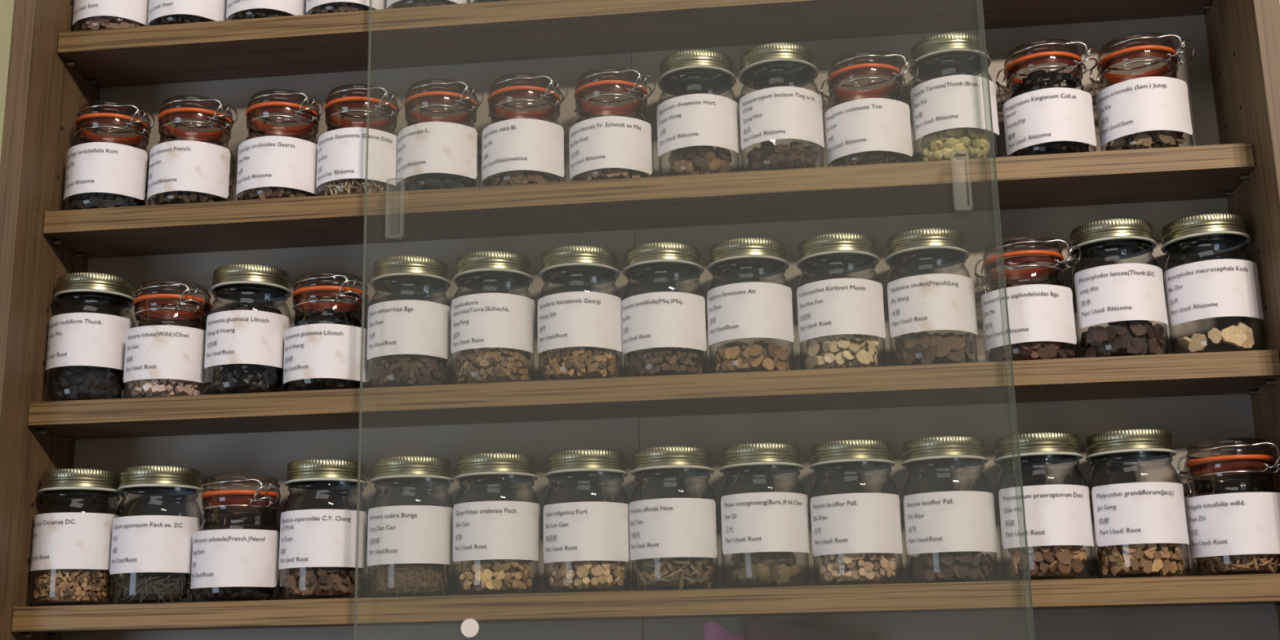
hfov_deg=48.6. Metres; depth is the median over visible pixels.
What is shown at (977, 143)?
dried tuber
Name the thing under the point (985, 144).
dried tuber
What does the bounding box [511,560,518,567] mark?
disc
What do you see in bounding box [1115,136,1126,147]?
slice
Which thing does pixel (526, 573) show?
disc
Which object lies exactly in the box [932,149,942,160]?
dried tuber
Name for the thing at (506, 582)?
disc
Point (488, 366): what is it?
chips
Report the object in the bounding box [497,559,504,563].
disc
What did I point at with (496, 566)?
disc
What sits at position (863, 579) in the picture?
fragments
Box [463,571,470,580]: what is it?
disc
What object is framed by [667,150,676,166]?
dried tuber
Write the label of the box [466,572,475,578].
disc
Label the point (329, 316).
lump
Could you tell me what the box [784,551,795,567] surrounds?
dried tuber
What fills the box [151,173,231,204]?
chips
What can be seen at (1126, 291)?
lid jar
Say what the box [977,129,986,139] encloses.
dried tuber
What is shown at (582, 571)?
disc
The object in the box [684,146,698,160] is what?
dried tuber
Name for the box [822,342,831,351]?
slice
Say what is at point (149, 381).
cube
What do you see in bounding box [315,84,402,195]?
jar
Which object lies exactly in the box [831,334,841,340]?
slice
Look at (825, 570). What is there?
disc
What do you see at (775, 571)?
dried tuber
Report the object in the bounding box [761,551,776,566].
dried tuber
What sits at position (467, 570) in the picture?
disc
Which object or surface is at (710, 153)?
dried tuber
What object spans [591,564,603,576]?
disc
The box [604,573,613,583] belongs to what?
disc
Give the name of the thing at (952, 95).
lid jar
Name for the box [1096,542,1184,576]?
chips
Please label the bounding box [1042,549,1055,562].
slice
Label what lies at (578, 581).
disc
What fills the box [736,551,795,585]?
fragments
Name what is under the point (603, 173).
slices
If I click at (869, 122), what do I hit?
jar
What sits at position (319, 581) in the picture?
chips
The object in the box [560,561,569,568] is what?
disc
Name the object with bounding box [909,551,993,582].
slices
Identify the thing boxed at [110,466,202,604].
lid jar
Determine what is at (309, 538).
lid jar
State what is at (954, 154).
dried tuber
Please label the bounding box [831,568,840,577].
disc
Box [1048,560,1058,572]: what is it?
slice
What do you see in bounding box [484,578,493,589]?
disc
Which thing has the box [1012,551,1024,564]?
slice
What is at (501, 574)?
disc
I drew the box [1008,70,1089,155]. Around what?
lump
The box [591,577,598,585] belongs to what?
disc
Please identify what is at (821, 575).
disc
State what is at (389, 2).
jar
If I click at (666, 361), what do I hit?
chips
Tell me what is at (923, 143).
dried tuber
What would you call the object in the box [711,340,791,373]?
slices
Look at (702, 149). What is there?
dried tuber
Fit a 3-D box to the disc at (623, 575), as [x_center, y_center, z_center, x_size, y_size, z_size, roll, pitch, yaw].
[-0.017,0.241,1.349,0.004,0.010,0.010,-11,-17,36]
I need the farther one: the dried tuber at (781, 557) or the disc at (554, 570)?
the disc at (554, 570)
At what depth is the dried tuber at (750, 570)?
1.31 m
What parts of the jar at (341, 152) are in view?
glass lid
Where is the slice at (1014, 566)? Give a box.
[1010,560,1017,574]
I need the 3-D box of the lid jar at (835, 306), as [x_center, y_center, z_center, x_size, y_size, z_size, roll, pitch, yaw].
[0.195,-0.011,1.385,0.083,0.133,0.084,-3,-13,6]
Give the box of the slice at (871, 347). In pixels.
[867,341,875,355]
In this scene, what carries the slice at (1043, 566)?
in the lid jar at (1056, 514)
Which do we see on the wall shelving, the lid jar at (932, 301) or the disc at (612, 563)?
the lid jar at (932, 301)
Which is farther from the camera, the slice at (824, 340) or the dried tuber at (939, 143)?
the dried tuber at (939, 143)
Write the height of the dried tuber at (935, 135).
0.012 m
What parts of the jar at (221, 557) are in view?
glass lid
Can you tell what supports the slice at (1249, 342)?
in the lid jar at (1220, 287)
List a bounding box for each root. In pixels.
[112,566,198,604]
[369,563,452,597]
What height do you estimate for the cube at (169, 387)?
0.009 m
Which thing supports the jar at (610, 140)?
on the wall shelving
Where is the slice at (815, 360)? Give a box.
[811,355,819,364]
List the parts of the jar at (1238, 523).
glass lid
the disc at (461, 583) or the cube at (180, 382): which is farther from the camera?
the cube at (180, 382)
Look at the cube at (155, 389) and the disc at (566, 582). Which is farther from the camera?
the cube at (155, 389)
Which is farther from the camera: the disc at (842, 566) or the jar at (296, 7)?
the jar at (296, 7)
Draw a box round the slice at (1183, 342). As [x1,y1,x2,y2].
[1177,336,1190,351]
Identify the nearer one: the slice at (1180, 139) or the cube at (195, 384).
the slice at (1180, 139)
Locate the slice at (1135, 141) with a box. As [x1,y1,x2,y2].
[1133,136,1145,145]
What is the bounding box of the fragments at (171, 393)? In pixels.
[138,378,195,397]
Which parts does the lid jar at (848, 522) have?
screw lid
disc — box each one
[458,561,463,571]
[459,573,465,580]
[459,579,464,589]
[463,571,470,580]
[463,579,470,589]
[464,561,473,569]
[464,562,469,573]
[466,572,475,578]
[471,560,481,563]
[471,562,482,572]
[472,577,479,585]
[475,569,483,581]
[480,561,485,573]
[480,568,492,581]
[480,580,486,587]
[483,560,491,568]
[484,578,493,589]
[491,577,502,589]
[492,560,501,571]
[492,570,497,577]
[494,569,505,579]
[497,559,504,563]
[500,561,510,570]
[503,578,509,586]
[504,559,515,564]
[504,572,511,580]
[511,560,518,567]
[511,578,519,588]
[514,571,521,579]
[517,563,524,570]
[517,578,521,588]
[520,568,527,581]
[520,578,526,589]
[522,560,530,570]
[524,568,528,577]
[526,578,532,586]
[529,569,533,577]
[549,576,554,585]
[551,567,556,576]
[553,579,559,586]
[555,568,561,579]
[557,577,564,586]
[559,567,568,577]
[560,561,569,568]
[562,576,572,586]
[565,569,574,578]
[573,576,582,586]
[574,561,582,569]
[576,565,588,577]
[582,576,589,583]
[583,560,591,568]
[590,560,596,568]
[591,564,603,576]
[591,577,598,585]
[597,573,605,583]
[601,560,609,568]
[601,566,610,576]
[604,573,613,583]
[608,560,616,569]
[612,568,620,577]
[612,576,620,584]
[617,577,623,585]
[618,560,626,569]
[620,569,626,578]
[819,555,824,564]
[819,564,825,573]
[819,573,823,581]
[822,565,828,573]
[823,570,830,581]
[824,555,829,564]
[826,561,835,571]
[826,571,834,580]
[829,554,835,559]
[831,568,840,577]
[833,560,840,568]
[835,553,844,562]
[839,564,844,570]
[840,569,844,577]
[843,554,852,564]
[844,570,852,577]
[845,560,856,568]
[849,553,860,559]
[851,569,860,579]
[857,560,864,566]
[858,552,865,559]
[858,568,866,575]
[862,561,873,571]
[864,570,874,578]
[868,552,876,560]
[873,562,879,569]
[873,570,880,577]
[874,552,883,559]
[879,558,888,567]
[880,568,885,575]
[884,564,889,571]
[886,552,891,560]
[887,568,892,577]
[888,560,895,569]
[890,553,894,559]
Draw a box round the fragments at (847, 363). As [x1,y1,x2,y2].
[814,337,872,368]
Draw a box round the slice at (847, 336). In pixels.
[842,333,851,339]
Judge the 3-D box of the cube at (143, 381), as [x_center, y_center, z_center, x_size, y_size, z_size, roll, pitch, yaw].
[-0.494,0.062,1.418,0.010,0.012,0.010,-2,-13,5]
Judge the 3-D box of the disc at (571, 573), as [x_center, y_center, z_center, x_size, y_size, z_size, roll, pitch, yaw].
[-0.065,0.237,1.323,0.009,0.009,0.004,-9,-15,30]
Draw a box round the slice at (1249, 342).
[1236,321,1254,348]
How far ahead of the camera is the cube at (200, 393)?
1.44 m
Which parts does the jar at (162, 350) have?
glass lid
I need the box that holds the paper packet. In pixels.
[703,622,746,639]
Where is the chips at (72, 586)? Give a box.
[32,568,115,604]
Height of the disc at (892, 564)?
0.008 m
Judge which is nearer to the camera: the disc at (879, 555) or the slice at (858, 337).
the disc at (879, 555)
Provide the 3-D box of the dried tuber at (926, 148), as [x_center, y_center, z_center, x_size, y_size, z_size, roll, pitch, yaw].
[0.284,-0.167,1.405,0.011,0.014,0.013,4,-14,-22]
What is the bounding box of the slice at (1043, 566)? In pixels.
[1039,561,1048,573]
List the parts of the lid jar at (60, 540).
screw lid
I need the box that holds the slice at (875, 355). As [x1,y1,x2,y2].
[874,354,877,365]
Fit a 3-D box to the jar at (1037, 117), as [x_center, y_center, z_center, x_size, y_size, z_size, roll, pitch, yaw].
[0.407,-0.210,1.408,0.095,0.122,0.086,-3,-13,6]
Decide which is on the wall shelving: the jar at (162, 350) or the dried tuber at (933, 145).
the jar at (162, 350)
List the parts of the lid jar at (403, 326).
screw lid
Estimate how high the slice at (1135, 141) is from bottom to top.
0.011 m
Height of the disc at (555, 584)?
0.008 m
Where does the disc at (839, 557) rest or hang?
in the lid jar at (848, 522)
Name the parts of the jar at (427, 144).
glass lid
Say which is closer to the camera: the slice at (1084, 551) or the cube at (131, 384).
the slice at (1084, 551)
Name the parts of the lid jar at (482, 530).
screw lid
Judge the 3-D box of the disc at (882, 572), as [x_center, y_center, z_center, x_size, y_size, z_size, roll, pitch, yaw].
[0.222,0.231,1.299,0.006,0.007,0.002,10,-17,-38]
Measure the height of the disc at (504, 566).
0.010 m
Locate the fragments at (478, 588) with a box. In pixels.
[467,559,527,592]
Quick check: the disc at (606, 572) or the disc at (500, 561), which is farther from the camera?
the disc at (500, 561)
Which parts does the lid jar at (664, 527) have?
screw lid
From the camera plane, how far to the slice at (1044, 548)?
1.28 m
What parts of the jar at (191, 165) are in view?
glass lid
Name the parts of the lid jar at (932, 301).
screw lid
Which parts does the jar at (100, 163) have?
glass lid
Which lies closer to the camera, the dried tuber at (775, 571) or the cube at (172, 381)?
the dried tuber at (775, 571)
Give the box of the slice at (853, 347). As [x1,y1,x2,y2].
[847,342,859,353]
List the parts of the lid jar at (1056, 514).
screw lid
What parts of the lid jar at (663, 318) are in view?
screw lid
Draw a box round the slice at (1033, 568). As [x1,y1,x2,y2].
[1029,561,1038,573]
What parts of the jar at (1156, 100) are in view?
glass lid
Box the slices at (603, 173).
[573,168,650,181]
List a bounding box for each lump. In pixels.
[51,365,125,400]
[197,586,275,599]
[209,302,282,394]
[291,308,365,391]
[403,173,475,191]
[746,140,817,171]
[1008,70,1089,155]
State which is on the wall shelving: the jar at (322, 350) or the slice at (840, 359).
the jar at (322, 350)
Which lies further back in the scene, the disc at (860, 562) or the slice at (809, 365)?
the slice at (809, 365)
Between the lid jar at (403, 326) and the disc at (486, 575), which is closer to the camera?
the disc at (486, 575)
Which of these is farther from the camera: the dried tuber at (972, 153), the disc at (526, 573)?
the dried tuber at (972, 153)
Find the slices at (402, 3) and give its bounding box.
[391,0,457,8]
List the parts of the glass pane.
finger pull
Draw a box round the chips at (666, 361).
[626,346,704,377]
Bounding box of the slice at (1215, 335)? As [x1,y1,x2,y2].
[1208,327,1222,343]
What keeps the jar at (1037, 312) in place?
on the wall shelving
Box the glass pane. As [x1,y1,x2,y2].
[353,0,1035,639]
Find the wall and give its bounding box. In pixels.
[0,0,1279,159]
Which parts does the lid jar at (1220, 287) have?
screw lid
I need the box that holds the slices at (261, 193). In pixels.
[240,186,317,199]
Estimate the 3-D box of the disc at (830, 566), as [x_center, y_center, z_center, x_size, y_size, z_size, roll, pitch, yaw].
[0.177,0.227,1.309,0.008,0.008,0.002,-6,-14,18]
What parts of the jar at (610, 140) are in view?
glass lid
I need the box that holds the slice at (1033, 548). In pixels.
[1025,546,1039,552]
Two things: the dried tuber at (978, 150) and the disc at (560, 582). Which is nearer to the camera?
the disc at (560, 582)
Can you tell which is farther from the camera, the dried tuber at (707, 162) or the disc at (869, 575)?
the dried tuber at (707, 162)
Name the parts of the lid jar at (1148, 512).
screw lid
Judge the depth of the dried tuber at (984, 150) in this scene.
1.39 m
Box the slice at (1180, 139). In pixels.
[1174,134,1185,143]
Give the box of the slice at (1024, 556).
[1021,552,1032,564]
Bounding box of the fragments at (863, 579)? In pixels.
[827,552,887,583]
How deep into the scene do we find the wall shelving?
1.43 m
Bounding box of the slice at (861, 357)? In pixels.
[854,349,871,364]
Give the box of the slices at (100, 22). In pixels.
[76,15,146,31]
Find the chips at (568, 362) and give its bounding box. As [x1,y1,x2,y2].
[541,346,619,380]
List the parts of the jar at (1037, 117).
glass lid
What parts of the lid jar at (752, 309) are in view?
screw lid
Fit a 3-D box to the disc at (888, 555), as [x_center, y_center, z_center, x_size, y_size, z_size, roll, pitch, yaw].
[0.229,0.217,1.306,0.003,0.008,0.006,-13,-18,41]
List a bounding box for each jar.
[29,468,124,606]
[44,272,135,401]
[63,100,154,210]
[72,0,153,31]
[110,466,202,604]
[123,280,212,398]
[146,94,237,205]
[147,0,231,26]
[190,473,282,602]
[204,264,291,395]
[226,0,309,20]
[235,88,323,200]
[279,459,368,599]
[283,271,371,391]
[306,0,386,14]
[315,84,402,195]
[366,255,451,387]
[366,456,453,597]
[386,0,468,8]
[396,78,483,191]
[450,251,535,384]
[453,453,540,595]
[481,73,568,186]
[537,245,622,380]
[542,449,631,592]
[568,67,655,181]
[621,242,707,377]
[628,446,718,590]
[657,48,740,176]
[706,237,794,373]
[719,443,810,588]
[738,42,824,171]
[796,232,886,369]
[809,439,902,586]
[819,50,919,166]
[884,227,977,365]
[901,435,997,583]
[908,31,999,161]
[973,235,1081,361]
[993,432,1093,580]
[995,38,1100,156]
[1069,217,1168,357]
[1084,429,1189,577]
[1088,32,1195,151]
[1160,213,1265,354]
[1176,437,1279,575]
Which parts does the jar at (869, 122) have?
glass lid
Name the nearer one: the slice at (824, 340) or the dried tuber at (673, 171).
the slice at (824, 340)
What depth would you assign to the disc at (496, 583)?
1.33 m
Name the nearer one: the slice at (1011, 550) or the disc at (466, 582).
the slice at (1011, 550)
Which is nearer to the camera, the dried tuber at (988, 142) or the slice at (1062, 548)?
the slice at (1062, 548)
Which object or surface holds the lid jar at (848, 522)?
on the wall shelving
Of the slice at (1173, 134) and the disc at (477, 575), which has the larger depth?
the slice at (1173, 134)
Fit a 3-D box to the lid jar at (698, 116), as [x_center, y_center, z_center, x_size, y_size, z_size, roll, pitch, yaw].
[0.059,-0.199,1.444,0.083,0.133,0.084,-3,-13,6]
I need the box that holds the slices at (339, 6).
[310,1,376,14]
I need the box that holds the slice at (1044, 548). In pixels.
[1040,545,1052,553]
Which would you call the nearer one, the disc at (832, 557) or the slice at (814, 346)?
the disc at (832, 557)
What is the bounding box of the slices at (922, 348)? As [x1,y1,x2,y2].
[894,331,973,365]
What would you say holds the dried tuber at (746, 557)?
in the lid jar at (756, 522)
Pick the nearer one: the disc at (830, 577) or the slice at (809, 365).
the disc at (830, 577)
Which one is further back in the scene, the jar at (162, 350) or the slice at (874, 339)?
the jar at (162, 350)
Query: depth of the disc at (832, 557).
1.30 m
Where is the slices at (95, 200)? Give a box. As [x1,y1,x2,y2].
[67,177,147,209]
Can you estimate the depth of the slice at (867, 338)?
1.35 m
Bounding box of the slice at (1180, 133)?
[1173,130,1183,136]
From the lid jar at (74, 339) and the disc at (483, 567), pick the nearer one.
the disc at (483, 567)
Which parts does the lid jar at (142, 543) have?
screw lid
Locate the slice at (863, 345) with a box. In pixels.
[858,342,865,351]
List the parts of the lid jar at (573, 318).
screw lid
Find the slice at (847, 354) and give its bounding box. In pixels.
[842,350,853,359]
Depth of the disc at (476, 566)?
1.33 m
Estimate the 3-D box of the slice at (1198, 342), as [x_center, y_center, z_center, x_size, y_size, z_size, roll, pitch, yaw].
[0.519,0.021,1.320,0.003,0.017,0.019,8,-16,-35]
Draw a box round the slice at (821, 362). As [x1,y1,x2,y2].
[817,355,825,365]
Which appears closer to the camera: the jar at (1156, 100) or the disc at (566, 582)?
the disc at (566, 582)
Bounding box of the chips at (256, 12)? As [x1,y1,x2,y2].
[231,8,294,19]
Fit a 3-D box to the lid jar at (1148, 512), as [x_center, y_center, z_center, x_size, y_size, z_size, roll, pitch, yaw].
[0.459,0.172,1.311,0.083,0.133,0.084,-3,-13,6]
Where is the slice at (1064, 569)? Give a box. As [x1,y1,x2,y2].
[1057,561,1071,573]
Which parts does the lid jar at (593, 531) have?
screw lid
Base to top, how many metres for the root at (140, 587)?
0.053 m
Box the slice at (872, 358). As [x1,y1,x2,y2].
[866,351,873,362]
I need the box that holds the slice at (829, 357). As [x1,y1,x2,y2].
[823,352,835,363]
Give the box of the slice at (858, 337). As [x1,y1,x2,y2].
[853,333,863,341]
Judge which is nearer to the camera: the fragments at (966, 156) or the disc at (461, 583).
the disc at (461, 583)
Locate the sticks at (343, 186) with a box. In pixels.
[320,177,398,195]
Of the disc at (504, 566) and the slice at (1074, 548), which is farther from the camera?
the disc at (504, 566)
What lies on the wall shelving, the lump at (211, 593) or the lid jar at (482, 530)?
the lid jar at (482, 530)
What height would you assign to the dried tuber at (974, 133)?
0.014 m
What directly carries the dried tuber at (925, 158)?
in the lid jar at (952, 95)
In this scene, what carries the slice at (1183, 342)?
in the lid jar at (1220, 287)
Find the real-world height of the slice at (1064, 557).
0.013 m
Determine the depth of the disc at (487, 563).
1.33 m
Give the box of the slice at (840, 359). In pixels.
[835,351,845,364]
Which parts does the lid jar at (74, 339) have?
screw lid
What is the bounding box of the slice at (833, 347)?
[828,338,843,352]
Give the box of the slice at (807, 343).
[805,339,810,349]
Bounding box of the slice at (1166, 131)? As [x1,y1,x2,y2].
[1156,129,1172,133]
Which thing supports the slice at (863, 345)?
in the lid jar at (835, 306)
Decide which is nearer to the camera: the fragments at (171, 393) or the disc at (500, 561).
the disc at (500, 561)
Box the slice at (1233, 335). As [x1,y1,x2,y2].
[1221,324,1246,347]
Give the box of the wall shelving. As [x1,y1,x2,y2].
[0,0,1279,639]
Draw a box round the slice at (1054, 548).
[1050,545,1059,551]
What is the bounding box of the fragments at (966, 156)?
[928,128,986,159]
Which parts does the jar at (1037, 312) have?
glass lid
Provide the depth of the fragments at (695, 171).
1.41 m
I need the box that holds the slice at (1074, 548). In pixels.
[1071,545,1080,554]
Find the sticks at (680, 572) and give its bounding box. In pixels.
[635,556,715,590]
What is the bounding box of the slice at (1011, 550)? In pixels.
[1007,547,1015,554]
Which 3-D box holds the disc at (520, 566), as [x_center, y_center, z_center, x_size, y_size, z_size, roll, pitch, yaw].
[-0.113,0.234,1.344,0.007,0.007,0.005,8,-16,-35]
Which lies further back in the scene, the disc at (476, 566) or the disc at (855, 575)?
the disc at (476, 566)
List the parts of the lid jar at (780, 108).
screw lid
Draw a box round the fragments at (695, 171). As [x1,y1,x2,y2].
[672,150,722,175]
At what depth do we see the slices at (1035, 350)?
1.33 m
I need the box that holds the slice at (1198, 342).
[1187,333,1207,352]
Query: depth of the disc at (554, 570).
1.34 m
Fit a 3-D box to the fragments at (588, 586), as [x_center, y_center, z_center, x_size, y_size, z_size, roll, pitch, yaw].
[-0.050,0.241,1.352,0.058,0.033,0.053,-3,-13,6]
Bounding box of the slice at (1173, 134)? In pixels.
[1168,130,1177,144]
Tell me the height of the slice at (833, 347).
0.013 m
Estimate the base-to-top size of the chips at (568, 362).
0.037 m
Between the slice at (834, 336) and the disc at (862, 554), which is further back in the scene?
the slice at (834, 336)
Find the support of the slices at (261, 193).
in the jar at (271, 161)
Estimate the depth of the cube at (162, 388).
1.41 m
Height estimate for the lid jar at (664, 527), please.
0.133 m
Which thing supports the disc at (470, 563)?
in the lid jar at (482, 530)
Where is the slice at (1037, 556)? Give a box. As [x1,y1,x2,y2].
[1032,550,1044,561]
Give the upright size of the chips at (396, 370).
0.041 m
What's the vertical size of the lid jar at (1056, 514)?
0.133 m
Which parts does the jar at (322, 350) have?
glass lid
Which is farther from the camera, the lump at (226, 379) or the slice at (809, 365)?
the lump at (226, 379)
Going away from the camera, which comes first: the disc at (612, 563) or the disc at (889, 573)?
the disc at (889, 573)
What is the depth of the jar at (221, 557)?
1.37 m
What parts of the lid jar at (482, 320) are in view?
screw lid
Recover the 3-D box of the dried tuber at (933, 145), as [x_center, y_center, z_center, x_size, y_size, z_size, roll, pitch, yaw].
[0.290,-0.171,1.393,0.009,0.011,0.012,7,-16,-31]
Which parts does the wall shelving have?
panel, panel, shelf, shelf, shelf, shelf, panel, panel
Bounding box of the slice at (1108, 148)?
[1105,145,1111,151]
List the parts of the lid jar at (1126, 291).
screw lid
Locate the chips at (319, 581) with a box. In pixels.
[282,566,363,598]
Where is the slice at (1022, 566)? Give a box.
[1018,559,1026,570]
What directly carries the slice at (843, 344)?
in the lid jar at (835, 306)
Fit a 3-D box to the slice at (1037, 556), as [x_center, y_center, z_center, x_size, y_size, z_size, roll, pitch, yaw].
[0.360,0.213,1.280,0.011,0.011,0.002,-5,-14,15]
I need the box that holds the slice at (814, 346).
[808,337,819,356]
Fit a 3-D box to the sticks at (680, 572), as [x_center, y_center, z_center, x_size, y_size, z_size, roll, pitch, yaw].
[0.033,0.237,1.344,0.078,0.045,0.074,-3,-13,6]
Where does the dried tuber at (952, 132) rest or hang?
in the lid jar at (952, 95)
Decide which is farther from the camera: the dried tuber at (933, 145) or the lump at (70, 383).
the lump at (70, 383)
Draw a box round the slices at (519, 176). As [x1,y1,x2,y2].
[484,169,561,186]
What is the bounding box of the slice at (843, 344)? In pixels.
[837,339,849,349]
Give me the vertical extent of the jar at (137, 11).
0.122 m
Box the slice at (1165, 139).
[1157,129,1172,144]
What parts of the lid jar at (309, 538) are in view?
screw lid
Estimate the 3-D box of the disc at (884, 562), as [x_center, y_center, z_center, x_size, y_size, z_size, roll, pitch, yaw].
[0.224,0.222,1.299,0.009,0.008,0.002,6,-15,-26]
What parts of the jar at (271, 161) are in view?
glass lid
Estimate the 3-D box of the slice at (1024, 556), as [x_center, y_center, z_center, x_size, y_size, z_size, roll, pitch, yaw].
[0.351,0.216,1.286,0.004,0.012,0.011,9,-17,-36]
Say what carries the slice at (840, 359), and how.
in the lid jar at (835, 306)
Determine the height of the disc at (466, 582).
0.009 m
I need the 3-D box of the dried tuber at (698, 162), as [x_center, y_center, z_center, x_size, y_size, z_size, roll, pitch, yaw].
[0.059,-0.156,1.409,0.017,0.015,0.012,0,-13,-5]
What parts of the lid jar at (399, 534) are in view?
screw lid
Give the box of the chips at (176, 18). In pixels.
[151,13,215,25]
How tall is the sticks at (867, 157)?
0.031 m
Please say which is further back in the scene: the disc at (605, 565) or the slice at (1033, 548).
the disc at (605, 565)
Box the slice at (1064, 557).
[1053,550,1073,564]
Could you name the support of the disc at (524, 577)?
in the lid jar at (482, 530)
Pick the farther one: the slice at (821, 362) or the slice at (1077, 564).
the slice at (821, 362)
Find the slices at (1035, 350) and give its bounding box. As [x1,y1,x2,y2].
[988,341,1075,361]
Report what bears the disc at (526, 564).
in the lid jar at (482, 530)
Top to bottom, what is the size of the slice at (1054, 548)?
0.011 m
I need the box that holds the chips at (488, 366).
[453,347,530,384]
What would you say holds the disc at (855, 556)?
in the lid jar at (848, 522)
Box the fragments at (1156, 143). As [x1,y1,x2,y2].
[1113,130,1178,150]
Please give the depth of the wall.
1.64 m
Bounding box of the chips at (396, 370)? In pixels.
[369,354,447,387]
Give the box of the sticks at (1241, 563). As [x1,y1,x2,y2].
[1195,554,1279,573]
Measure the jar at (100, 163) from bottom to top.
0.122 m
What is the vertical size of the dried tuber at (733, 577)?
0.016 m
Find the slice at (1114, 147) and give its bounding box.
[1111,141,1121,151]
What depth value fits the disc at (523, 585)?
1.34 m
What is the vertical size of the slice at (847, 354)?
0.009 m
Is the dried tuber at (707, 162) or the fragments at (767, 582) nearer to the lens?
the fragments at (767, 582)
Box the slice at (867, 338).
[862,334,871,344]
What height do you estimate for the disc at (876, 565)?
0.007 m
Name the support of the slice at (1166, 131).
in the jar at (1156, 100)
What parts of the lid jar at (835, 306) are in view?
screw lid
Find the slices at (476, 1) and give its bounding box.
[474,0,507,2]
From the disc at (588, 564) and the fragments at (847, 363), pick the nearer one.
the disc at (588, 564)
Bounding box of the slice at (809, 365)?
[804,355,816,368]
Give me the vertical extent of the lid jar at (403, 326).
0.133 m
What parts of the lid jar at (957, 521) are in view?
screw lid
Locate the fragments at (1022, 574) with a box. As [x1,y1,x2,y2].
[1016,547,1077,577]
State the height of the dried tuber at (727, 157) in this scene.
0.017 m
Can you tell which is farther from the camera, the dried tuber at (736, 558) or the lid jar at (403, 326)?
the lid jar at (403, 326)
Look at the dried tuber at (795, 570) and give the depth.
1.32 m
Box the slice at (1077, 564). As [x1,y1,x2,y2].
[1070,558,1084,573]
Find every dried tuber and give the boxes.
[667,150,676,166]
[670,165,679,175]
[673,159,684,173]
[674,146,684,159]
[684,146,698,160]
[684,160,693,174]
[691,155,704,168]
[697,145,711,156]
[698,155,711,172]
[705,146,716,161]
[707,159,724,173]
[715,146,727,159]
[717,160,729,173]
[721,149,731,162]
[729,566,739,583]
[730,552,742,566]
[737,567,747,581]
[742,552,752,564]
[744,562,759,581]
[751,551,763,564]
[755,562,770,581]
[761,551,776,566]
[769,567,781,580]
[773,551,788,564]
[774,563,791,585]
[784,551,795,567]
[789,564,800,576]
[920,137,929,148]
[920,144,931,156]
[921,155,929,161]
[923,132,934,142]
[926,151,935,160]
[928,132,938,142]
[929,140,939,151]
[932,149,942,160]
[934,137,942,149]
[938,129,948,142]
[941,146,953,158]
[942,137,956,148]
[946,128,958,137]
[951,147,958,158]
[952,142,966,155]
[955,127,965,137]
[960,136,971,148]
[966,127,979,138]
[967,146,977,157]
[971,137,985,148]
[972,146,982,158]
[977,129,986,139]
[979,147,987,157]
[981,138,987,148]
[986,141,990,151]
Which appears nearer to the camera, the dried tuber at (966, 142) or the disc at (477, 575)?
the disc at (477, 575)
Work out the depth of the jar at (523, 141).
1.43 m
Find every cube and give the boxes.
[128,380,136,390]
[133,379,140,385]
[133,383,141,394]
[138,385,145,393]
[139,378,150,386]
[142,381,152,393]
[146,378,153,385]
[151,378,160,385]
[151,383,159,394]
[158,384,166,394]
[160,378,168,384]
[164,382,173,391]
[168,378,178,385]
[173,384,184,393]
[176,379,184,386]
[180,384,191,395]
[183,380,194,387]
[191,381,199,387]
[192,389,199,395]
[195,389,202,395]
[198,382,206,391]
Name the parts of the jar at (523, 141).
glass lid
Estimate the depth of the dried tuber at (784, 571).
1.31 m
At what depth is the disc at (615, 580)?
1.33 m
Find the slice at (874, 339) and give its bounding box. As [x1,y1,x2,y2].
[871,335,879,346]
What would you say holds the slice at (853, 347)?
in the lid jar at (835, 306)
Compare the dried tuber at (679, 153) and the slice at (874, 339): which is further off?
the dried tuber at (679, 153)
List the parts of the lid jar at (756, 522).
screw lid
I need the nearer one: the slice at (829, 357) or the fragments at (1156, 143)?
the slice at (829, 357)
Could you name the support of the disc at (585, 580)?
in the lid jar at (593, 531)
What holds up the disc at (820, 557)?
in the lid jar at (848, 522)
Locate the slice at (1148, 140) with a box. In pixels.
[1136,133,1151,146]
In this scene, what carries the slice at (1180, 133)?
in the jar at (1156, 100)
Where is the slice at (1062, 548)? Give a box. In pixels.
[1059,545,1071,551]
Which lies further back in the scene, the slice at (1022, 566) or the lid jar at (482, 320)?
the lid jar at (482, 320)
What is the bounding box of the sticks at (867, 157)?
[830,151,911,166]
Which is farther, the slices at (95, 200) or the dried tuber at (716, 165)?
the slices at (95, 200)
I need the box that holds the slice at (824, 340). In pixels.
[820,335,831,345]
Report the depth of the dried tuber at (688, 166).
1.41 m
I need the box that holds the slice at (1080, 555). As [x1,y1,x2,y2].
[1071,550,1085,560]
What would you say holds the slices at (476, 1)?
in the jar
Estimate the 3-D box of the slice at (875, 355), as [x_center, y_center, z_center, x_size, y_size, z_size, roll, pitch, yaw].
[0.226,0.039,1.355,0.002,0.011,0.012,-5,-14,16]
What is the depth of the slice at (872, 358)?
1.35 m
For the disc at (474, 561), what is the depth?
1.33 m
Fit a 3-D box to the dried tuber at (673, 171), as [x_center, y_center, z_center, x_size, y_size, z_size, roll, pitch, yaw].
[0.037,-0.149,1.425,0.021,0.016,0.015,-14,-18,42]
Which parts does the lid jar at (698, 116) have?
screw lid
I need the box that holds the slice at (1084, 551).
[1082,549,1086,559]
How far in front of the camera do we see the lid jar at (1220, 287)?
1.32 m
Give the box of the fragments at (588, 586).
[557,560,617,590]
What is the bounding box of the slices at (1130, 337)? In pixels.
[1080,320,1165,357]
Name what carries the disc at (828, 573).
in the lid jar at (848, 522)
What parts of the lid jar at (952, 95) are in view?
screw lid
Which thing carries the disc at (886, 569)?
in the lid jar at (848, 522)
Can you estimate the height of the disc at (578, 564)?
0.008 m
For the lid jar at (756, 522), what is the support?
on the wall shelving
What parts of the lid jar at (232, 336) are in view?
screw lid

